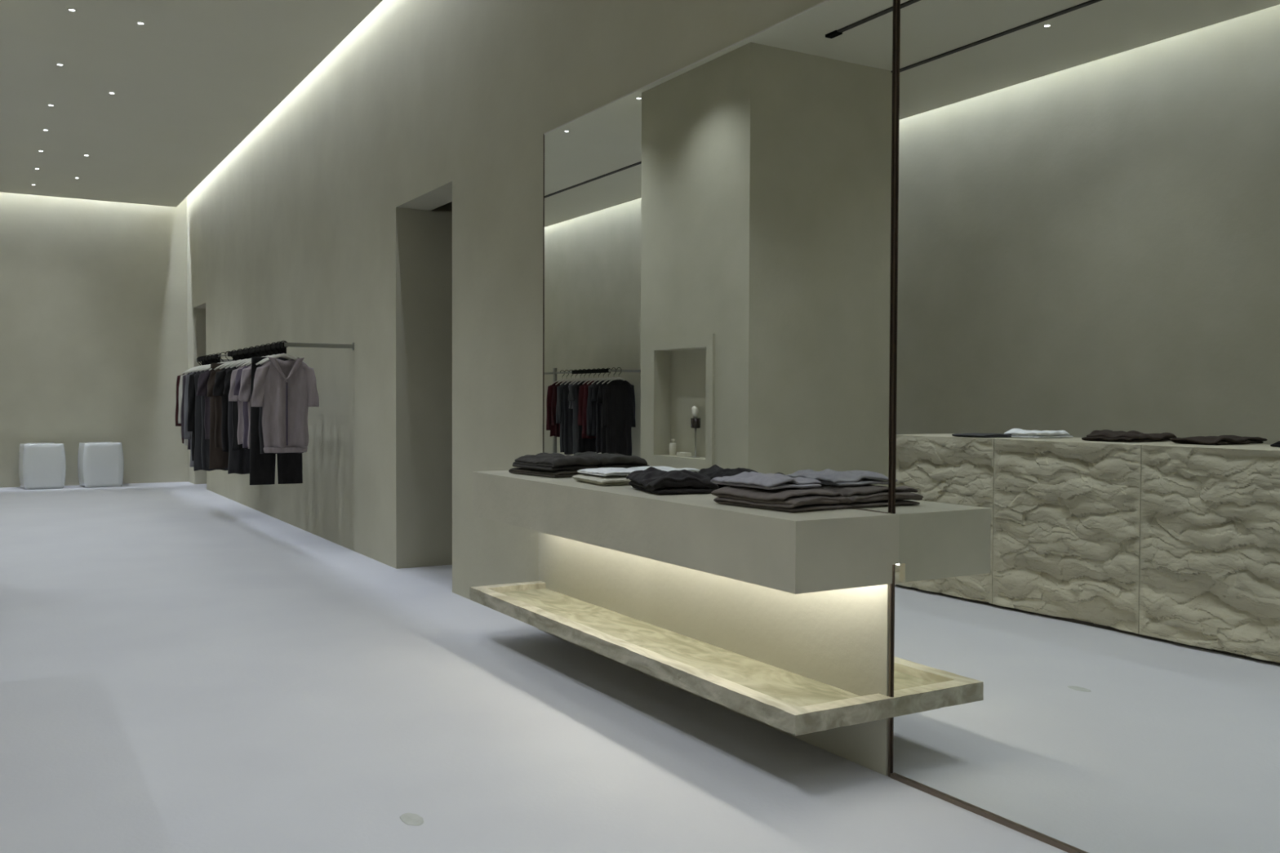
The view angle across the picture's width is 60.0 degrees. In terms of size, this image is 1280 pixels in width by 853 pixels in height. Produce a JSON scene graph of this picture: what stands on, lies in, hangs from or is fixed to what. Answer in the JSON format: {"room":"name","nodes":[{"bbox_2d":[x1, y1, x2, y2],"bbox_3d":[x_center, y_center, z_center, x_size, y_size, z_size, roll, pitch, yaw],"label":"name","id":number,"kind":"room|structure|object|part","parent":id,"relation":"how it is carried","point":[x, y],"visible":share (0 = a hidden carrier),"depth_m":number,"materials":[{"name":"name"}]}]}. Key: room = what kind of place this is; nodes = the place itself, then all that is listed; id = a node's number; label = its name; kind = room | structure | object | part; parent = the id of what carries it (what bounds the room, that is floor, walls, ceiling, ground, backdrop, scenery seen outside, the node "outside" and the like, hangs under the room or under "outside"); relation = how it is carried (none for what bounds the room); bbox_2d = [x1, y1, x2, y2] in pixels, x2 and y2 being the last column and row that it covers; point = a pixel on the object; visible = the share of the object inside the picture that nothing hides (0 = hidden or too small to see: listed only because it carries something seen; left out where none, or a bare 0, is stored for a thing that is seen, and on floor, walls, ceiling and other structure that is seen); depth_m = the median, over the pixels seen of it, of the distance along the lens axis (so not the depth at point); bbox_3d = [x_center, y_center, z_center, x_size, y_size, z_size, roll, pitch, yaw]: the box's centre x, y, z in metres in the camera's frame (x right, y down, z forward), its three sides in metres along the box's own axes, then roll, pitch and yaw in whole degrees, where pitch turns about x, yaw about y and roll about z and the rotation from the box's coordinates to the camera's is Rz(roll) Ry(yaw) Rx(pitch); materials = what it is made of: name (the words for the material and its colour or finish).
{"room":"clothing store","nodes":[
{"label":"clothing store","id":0,"kind":"room"},
{"bbox_2d":[0,191,188,487],"bbox_3d":[-8.721,-1.548,14.615,5.633,4.720,0.200,-1,2,-30],"label":"wall","id":1,"kind":"structure","parent":0,"point":[94,293],"depth_m":15.21,"materials":[{"name":"paint"}]},
{"bbox_2d":[0,0,382,207],"bbox_3d":[-3.663,-2.857,5.928,4.875,0.050,19.460,-1,2,-30],"label":"ceiling","id":2,"kind":"structure","parent":0,"point":[189,83],"depth_m":9.39,"materials":[{"name":"paint"}]},
{"bbox_2d":[67,8,76,11],"bbox_3d":[-3.918,-2.872,7.646,0.056,0.004,0.056,-1,2,-30],"label":"recessed light","id":3,"kind":"object","parent":2,"relation":"in","point":[68,9],"visible":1,"depth_m":7.65,"materials":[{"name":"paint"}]},
{"bbox_2d":[430,201,452,566],"bbox_3d":[0.567,-0.637,7.829,3.467,3.300,3.540,-1,2,-30],"label":"doorway","id":4,"kind":"structure","parent":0,"point":[441,217],"depth_m":7.96,"materials":[{"name":"paint"}]},
{"bbox_2d":[0,481,1068,852],"bbox_3d":[-2.123,1.101,6.876,9.100,0.150,20.350,-1,2,-30],"label":"floor","id":5,"kind":"structure","parent":0,"point":[186,667],"depth_m":4.06,"materials":[{"name":"grey concrete"}]},
{"bbox_2d":[17,442,66,489],"bbox_3d":[-7.909,0.519,14.661,0.517,0.591,0.495,-1,2,-38],"label":"stool","id":6,"kind":"object","parent":5,"relation":"on","point":[42,465],"visible":1,"depth_m":14.47,"materials":[{"name":"white fabric"}]},
{"bbox_2d":[77,441,124,488],"bbox_3d":[-7.306,0.513,15.016,0.517,0.591,0.495,-1,2,-38],"label":"stool","id":7,"kind":"object","parent":5,"relation":"on","point":[100,464],"visible":1,"depth_m":14.83,"materials":[{"name":"white fabric"}]},
{"bbox_2d":[399,812,423,826],"bbox_3d":[-0.651,1.120,3.164,0.060,0.001,0.110,-1,2,-30],"label":"floor outlet","id":8,"kind":"object","parent":5,"relation":"on","point":[410,819],"visible":1,"depth_m":3.16,"materials":[{"name":"grey metal"}]},
{"bbox_2d":[186,0,890,626],"bbox_3d":[-1.290,-1.342,7.303,0.253,4.720,19.950,-1,2,-30],"label":"wall","id":9,"kind":"structure","parent":0,"point":[314,228],"depth_m":7.82,"materials":[{"name":"paint"}]},
{"bbox_2d":[195,342,354,365],"bbox_3d":[-3.520,-0.651,10.322,0.538,0.102,4.155,-1,2,-30],"label":"rail","id":10,"kind":"object","parent":9,"relation":"attached to","point":[284,345],"visible":0.8,"depth_m":9.05,"materials":[{"name":"silver metal"}]},
{"bbox_2d":[181,373,191,449],"bbox_3d":[-4.533,-0.181,11.579,0.486,0.858,0.128,-1,2,-30],"label":"shirt","id":11,"kind":"object","parent":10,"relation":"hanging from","point":[184,375],"visible":0.05,"depth_m":11.46,"materials":[{"name":"grey fabric"}]},
{"bbox_2d":[186,355,206,373],"bbox_3d":[-4.542,-0.645,11.563,0.356,0.189,0.026,-1,2,-30],"label":"clothes hanger","id":12,"kind":"object","parent":10,"relation":"hanging from","point":[202,356],"visible":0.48,"depth_m":11.52,"materials":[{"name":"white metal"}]},
{"bbox_2d":[188,355,208,373],"bbox_3d":[-4.461,-0.641,11.426,0.356,0.189,0.026,-1,2,-30],"label":"clothes hanger","id":13,"kind":"object","parent":10,"relation":"hanging from","point":[206,355],"visible":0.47,"depth_m":11.38,"materials":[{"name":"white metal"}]},
{"bbox_2d":[183,372,194,466],"bbox_3d":[-4.453,-0.097,11.447,0.487,1.016,0.131,-1,2,-33],"label":"coat","id":14,"kind":"object","parent":13,"relation":"hanging from","point":[187,435],"visible":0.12,"depth_m":11.31,"materials":[{"name":"grey fabric"}]},
{"bbox_2d":[191,354,211,372],"bbox_3d":[-4.359,-0.637,11.253,0.356,0.189,0.026,-1,2,-30],"label":"clothes hanger","id":15,"kind":"object","parent":10,"relation":"hanging from","point":[197,369],"visible":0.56,"depth_m":11.20,"materials":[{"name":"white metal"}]},
{"bbox_2d":[186,371,196,461],"bbox_3d":[-4.349,-0.124,11.268,0.471,0.960,0.124,-1,2,-29],"label":"coat","id":16,"kind":"object","parent":15,"relation":"hanging from","point":[191,390],"visible":0.21,"depth_m":11.15,"materials":[{"name":"black fabric"}]},
{"bbox_2d":[196,368,210,439],"bbox_3d":[-3.995,-0.227,10.666,0.510,0.718,0.129,-1,2,-31],"label":"shirt","id":17,"kind":"object","parent":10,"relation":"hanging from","point":[203,379],"visible":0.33,"depth_m":10.56,"materials":[{"name":"black fabric"}]},
{"bbox_2d":[195,353,214,372],"bbox_3d":[-4.248,-0.632,11.064,0.356,0.189,0.026,-1,2,-30],"label":"clothes hanger","id":18,"kind":"object","parent":10,"relation":"hanging from","point":[200,369],"visible":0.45,"depth_m":11.01,"materials":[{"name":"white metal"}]},
{"bbox_2d":[193,370,223,471],"bbox_3d":[-4.242,-0.079,11.081,0.416,1.040,0.133,-1,2,-30],"label":"dress","id":19,"kind":"object","parent":10,"relation":"hanging from","point":[197,465],"visible":0.26,"depth_m":10.98,"materials":[{"name":"grey fabric"}]},
{"bbox_2d":[199,352,222,371],"bbox_3d":[-4.126,-0.626,10.857,0.356,0.189,0.026,-1,2,-30],"label":"clothes hanger","id":20,"kind":"object","parent":10,"relation":"hanging from","point":[206,367],"visible":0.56,"depth_m":10.80,"materials":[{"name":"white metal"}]},
{"bbox_2d":[199,370,227,470],"bbox_3d":[-4.118,-0.083,10.877,0.384,1.020,0.134,-1,2,-28],"label":"dress","id":21,"kind":"object","parent":20,"relation":"hanging from","point":[205,443],"visible":0.2,"depth_m":10.79,"materials":[{"name":"grey fabric"}]},
{"bbox_3d":[-4.560,-0.719,12.097,0.529,0.032,0.016,-1,2,-30],"label":"arm","id":22,"kind":"part","parent":10,"relation":"part of","materials":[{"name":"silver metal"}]},
{"bbox_2d":[206,366,222,448],"bbox_3d":[-3.712,-0.184,10.184,0.506,0.779,0.127,-1,2,-30],"label":"shirt","id":23,"kind":"object","parent":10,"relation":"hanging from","point":[218,405],"visible":0.2,"depth_m":10.09,"materials":[{"name":"brown fabric"}]},
{"bbox_2d":[204,351,225,371],"bbox_3d":[-4.004,-0.621,10.650,0.356,0.189,0.026,-1,2,-30],"label":"clothes hanger","id":24,"kind":"object","parent":10,"relation":"hanging from","point":[209,367],"visible":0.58,"depth_m":10.61,"materials":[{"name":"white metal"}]},
{"bbox_2d":[213,365,229,452],"bbox_3d":[-3.569,-0.168,9.939,0.490,0.800,0.126,-1,2,-29],"label":"shirt","id":25,"kind":"object","parent":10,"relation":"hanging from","point":[219,387],"visible":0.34,"depth_m":9.85,"materials":[{"name":"black fabric"}]},
{"bbox_2d":[213,350,236,369],"bbox_3d":[-3.720,-0.608,10.168,0.356,0.189,0.026,-1,2,-30],"label":"clothes hanger","id":26,"kind":"object","parent":10,"relation":"hanging from","point":[224,364],"visible":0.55,"depth_m":10.12,"materials":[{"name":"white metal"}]},
{"bbox_2d":[219,348,241,368],"bbox_3d":[-3.578,-0.602,9.927,0.356,0.189,0.026,-1,2,-30],"label":"clothes hanger","id":27,"kind":"object","parent":10,"relation":"hanging from","point":[229,363],"visible":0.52,"depth_m":9.88,"materials":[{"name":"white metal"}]},
{"bbox_2d":[223,366,249,450],"bbox_3d":[-3.318,-0.177,9.513,0.490,0.760,0.129,-1,2,-32],"label":"shirt","id":28,"kind":"object","parent":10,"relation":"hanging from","point":[235,446],"visible":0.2,"depth_m":9.41,"materials":[{"name":"grey fabric"}]},
{"bbox_2d":[228,365,244,444],"bbox_3d":[-3.194,-0.201,9.306,0.489,0.698,0.133,-1,2,-30],"label":"shirt","id":29,"kind":"object","parent":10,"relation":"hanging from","point":[232,397],"visible":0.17,"depth_m":9.21,"materials":[{"name":"grey fabric"}]},
{"bbox_2d":[225,347,248,368],"bbox_3d":[-3.446,-0.596,9.703,0.356,0.189,0.026,-1,2,-30],"label":"clothes hanger","id":30,"kind":"object","parent":10,"relation":"hanging from","point":[235,362],"visible":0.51,"depth_m":9.65,"materials":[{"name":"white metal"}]},
{"bbox_2d":[226,367,249,474],"bbox_3d":[-3.438,-0.072,9.723,0.362,0.978,0.134,-1,2,-31],"label":"dress","id":31,"kind":"object","parent":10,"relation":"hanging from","point":[238,460],"visible":0.22,"depth_m":9.63,"materials":[{"name":"black fabric"}]},
{"bbox_2d":[233,364,249,448],"bbox_3d":[-3.083,-0.187,9.115,0.492,0.720,0.130,-1,2,-31],"label":"shirt","id":32,"kind":"object","parent":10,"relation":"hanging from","point":[236,392],"visible":0.22,"depth_m":9.02,"materials":[{"name":"grey fabric"}]},
{"bbox_2d":[230,346,253,368],"bbox_3d":[-3.324,-0.590,9.496,0.356,0.189,0.026,-1,2,-30],"label":"clothes hanger","id":33,"kind":"object","parent":10,"relation":"hanging from","point":[241,362],"visible":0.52,"depth_m":9.44,"materials":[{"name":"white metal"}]},
{"bbox_2d":[238,364,251,448],"bbox_3d":[-2.982,-0.181,8.942,0.487,0.718,0.128,-1,2,-31],"label":"shirt","id":34,"kind":"object","parent":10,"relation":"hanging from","point":[244,395],"visible":0.22,"depth_m":8.82,"materials":[{"name":"grey fabric"}]},
{"bbox_2d":[235,345,258,367],"bbox_3d":[-3.202,-0.585,9.290,0.356,0.189,0.026,-1,2,-30],"label":"clothes hanger","id":35,"kind":"object","parent":10,"relation":"hanging from","point":[245,362],"visible":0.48,"depth_m":9.23,"materials":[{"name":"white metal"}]},
{"bbox_2d":[240,344,265,366],"bbox_3d":[-3.091,-0.580,9.100,0.356,0.189,0.026,-1,2,-30],"label":"clothes hanger","id":36,"kind":"object","parent":10,"relation":"hanging from","point":[250,361],"visible":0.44,"depth_m":9.04,"materials":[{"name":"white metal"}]},
{"bbox_2d":[245,343,271,366],"bbox_3d":[-2.989,-0.575,8.928,0.356,0.189,0.026,-1,2,-30],"label":"clothes hanger","id":37,"kind":"object","parent":10,"relation":"hanging from","point":[250,363],"visible":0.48,"depth_m":8.91,"materials":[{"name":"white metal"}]},
{"bbox_2d":[250,342,275,364],"bbox_3d":[-2.888,-0.570,8.755,0.356,0.189,0.026,-1,2,-30],"label":"clothes hanger","id":38,"kind":"object","parent":10,"relation":"hanging from","point":[274,342],"visible":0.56,"depth_m":8.74,"materials":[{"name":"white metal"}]},
{"bbox_2d":[256,341,291,364],"bbox_3d":[-2.796,-0.566,8.600,0.356,0.189,0.026,-1,2,-30],"label":"clothes hanger","id":39,"kind":"object","parent":10,"relation":"hanging from","point":[288,358],"visible":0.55,"depth_m":8.58,"materials":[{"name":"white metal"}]},
{"bbox_2d":[249,356,302,484],"bbox_3d":[-2.880,-0.045,8.775,0.415,1.004,0.092,-1,2,-31],"label":"trousers","id":40,"kind":"object","parent":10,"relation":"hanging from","point":[290,465],"visible":0.36,"depth_m":8.71,"materials":[{"name":"black fabric"}]},
{"bbox_2d":[257,358,303,453],"bbox_3d":[-2.786,-0.161,8.613,0.365,0.745,0.126,-1,2,-28],"label":"sleeveless top","id":41,"kind":"object","parent":10,"relation":"hanging from","point":[260,430],"visible":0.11,"depth_m":8.53,"materials":[{"name":"black fabric"}]},
{"bbox_2d":[259,340,307,364],"bbox_3d":[-2.725,-0.563,8.480,0.356,0.189,0.026,-1,2,-30],"label":"clothes hanger","id":42,"kind":"object","parent":10,"relation":"hanging from","point":[283,354],"visible":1,"depth_m":8.47,"materials":[{"name":"grey plastic"}]},
{"bbox_2d":[250,356,319,453],"bbox_3d":[-2.716,-0.165,8.493,0.503,0.730,0.123,-1,2,-30],"label":"shirt","id":43,"kind":"object","parent":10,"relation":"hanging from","point":[285,390],"visible":1,"depth_m":8.46,"materials":[{"name":"grey fabric"}]},
{"bbox_2d":[267,356,304,381],"bbox_3d":[-2.694,-0.436,8.448,0.274,0.185,0.036,-1,2,-28],"label":"shirt collar","id":44,"kind":"object","parent":43,"relation":"attached to","point":[275,373],"depth_m":8.45,"materials":[{"name":"grey fabric"}]},
{"bbox_3d":[-2.472,-0.625,8.552,0.529,0.032,0.016,-1,2,-30],"label":"arm","id":45,"kind":"part","parent":10,"relation":"part of","materials":[{"name":"silver metal"}]},
{"bbox_3d":[-4.613,-0.648,11.684,0.356,0.189,0.026,-1,2,-30],"label":"clothes hanger","id":46,"kind":"object","parent":10,"relation":"hanging from","visible":0},
{"bbox_2d":[177,373,187,445],"bbox_3d":[-4.603,-0.205,11.699,0.506,0.820,0.136,-1,2,-31],"label":"shirt","id":47,"kind":"object","parent":46,"relation":"hanging from","point":[180,387],"visible":0.12,"depth_m":11.57,"materials":[{"name":"white fabric"}]},
{"bbox_3d":[-4.679,-0.651,11.796,0.356,0.189,0.026,-1,2,-30],"label":"clothes hanger","id":48,"kind":"object","parent":10,"relation":"hanging from","visible":0},
{"bbox_2d":[175,373,184,443],"bbox_3d":[-4.671,-0.217,11.813,0.519,0.798,0.130,-1,2,-28],"label":"shirt","id":49,"kind":"object","parent":48,"relation":"hanging from","point":[178,376],"visible":0.1,"depth_m":11.68,"materials":[{"name":"brown fabric"}]},
{"bbox_3d":[-3.862,-0.614,10.409,0.356,0.189,0.026,-1,2,-30],"label":"clothes hanger","id":50,"kind":"object","parent":10,"relation":"hanging from","visible":0},
{"bbox_2d":[208,363,228,468],"bbox_3d":[-3.853,-0.099,10.426,0.381,0.984,0.090,-1,2,-31],"label":"trousers","id":51,"kind":"object","parent":50,"relation":"hanging from","point":[218,459],"visible":0.22,"depth_m":10.34,"materials":[{"name":"black fabric"}]},
{"bbox_2d":[472,470,899,594],"bbox_3d":[-0.005,0.357,4.491,0.415,0.220,2.543,-1,2,-30],"label":"display shelf","id":52,"kind":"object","parent":9,"relation":"attached to","point":[809,551],"depth_m":3.70,"materials":[{"name":"paint"}]},
{"bbox_2d":[508,467,586,477],"bbox_3d":[-0.408,0.214,5.273,0.262,0.026,0.426,-1,2,-37],"label":"trousers","id":53,"kind":"object","parent":52,"relation":"on","point":[569,473],"visible":0.57,"depth_m":5.14,"materials":[{"name":"grey fabric"}]},
{"bbox_2d":[512,452,599,471],"bbox_3d":[-0.404,0.164,5.260,0.267,0.065,0.389,-1,2,-36],"label":"sweater","id":54,"kind":"object","parent":53,"relation":"on","point":[544,461],"visible":1,"depth_m":5.16,"materials":[{"name":"grey fabric"}]},
{"bbox_2d":[572,474,631,485],"bbox_3d":[-0.116,0.226,4.771,0.254,0.031,0.347,0,2,-25],"label":"sweater","id":55,"kind":"object","parent":52,"relation":"on","point":[590,478],"visible":0.78,"depth_m":4.66,"materials":[{"name":"beige fabric"}]},
{"bbox_2d":[577,467,643,475],"bbox_3d":[-0.109,0.195,4.816,0.232,0.022,0.300,-1,2,-28],"label":"shirt","id":56,"kind":"object","parent":55,"relation":"on","point":[599,471],"visible":0.82,"depth_m":4.75,"materials":[{"name":"white fabric"}]},
{"bbox_2d":[626,466,718,494],"bbox_3d":[0.127,0.208,4.362,0.285,0.086,0.374,0,1,-18],"label":"sweater","id":57,"kind":"object","parent":52,"relation":"on","point":[652,480],"visible":0.98,"depth_m":4.24,"materials":[{"name":"black fabric"}]},
{"bbox_2d":[711,485,852,511],"bbox_3d":[0.481,0.236,3.753,0.298,0.064,0.416,-1,2,-36],"label":"trousers","id":58,"kind":"object","parent":52,"relation":"on","point":[789,500],"visible":0.95,"depth_m":3.64,"materials":[{"name":"grey fabric"}]},
{"bbox_2d":[711,471,822,489],"bbox_3d":[0.430,0.180,3.823,0.251,0.045,0.343,-1,2,-33],"label":"shirt","id":59,"kind":"object","parent":58,"relation":"on","point":[751,479],"visible":1,"depth_m":3.73,"materials":[{"name":"grey fabric"}]},
{"bbox_2d":[538,531,889,775],"bbox_3d":[0.135,0.747,4.660,0.012,0.682,2.594,-1,2,-30],"label":"wall panel","id":60,"kind":"object","parent":9,"relation":"attached to","point":[839,638],"visible":0.57,"depth_m":4.11,"materials":[{"name":"paint"}]},
{"bbox_2d":[469,581,894,736],"bbox_3d":[-0.022,0.864,4.543,0.403,0.062,2.604,-1,2,-30],"label":"stone bench","id":61,"kind":"object","parent":60,"relation":"attached to","point":[793,704],"visible":1,"depth_m":4.06,"materials":[{"name":"beige stone"}]},
{"bbox_2d":[542,0,895,512],"bbox_3d":[0.154,-0.612,4.599,0.014,1.713,2.549,-1,2,-30],"label":"wall mirror","id":62,"kind":"object","parent":9,"relation":"attached to","point":[717,231],"visible":0.82,"depth_m":4.22,"materials":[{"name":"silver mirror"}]},
{"bbox_2d":[888,0,897,777],"bbox_3d":[0.803,-0.159,3.510,0.009,2.555,0.006,-1,2,-30],"label":"mirror frame","id":63,"kind":"object","parent":9,"relation":"attached to","point":[896,1],"visible":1,"depth_m":3.51,"materials":[{"name":"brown metal"}]},
{"bbox_2d":[889,0,1279,852],"bbox_3d":[1.442,-0.132,2.423,0.011,2.558,2.517,-1,2,-30],"label":"wall mirror","id":64,"kind":"object","parent":9,"relation":"attached to","point":[1086,611],"visible":1,"depth_m":2.89,"materials":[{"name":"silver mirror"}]},
{"bbox_3d":[0.807,-0.161,3.506,0.005,2.558,0.006,-1,2,-30],"label":"seam trim","id":65,"kind":"part","parent":64,"relation":"part of","materials":[{"name":"brown metal"}]},
{"bbox_3d":[1.439,1.140,2.452,0.011,0.014,2.511,-1,2,-30],"label":"trim","id":66,"kind":"part","parent":64,"relation":"part of","materials":[{"name":"brown metal"}]}
]}

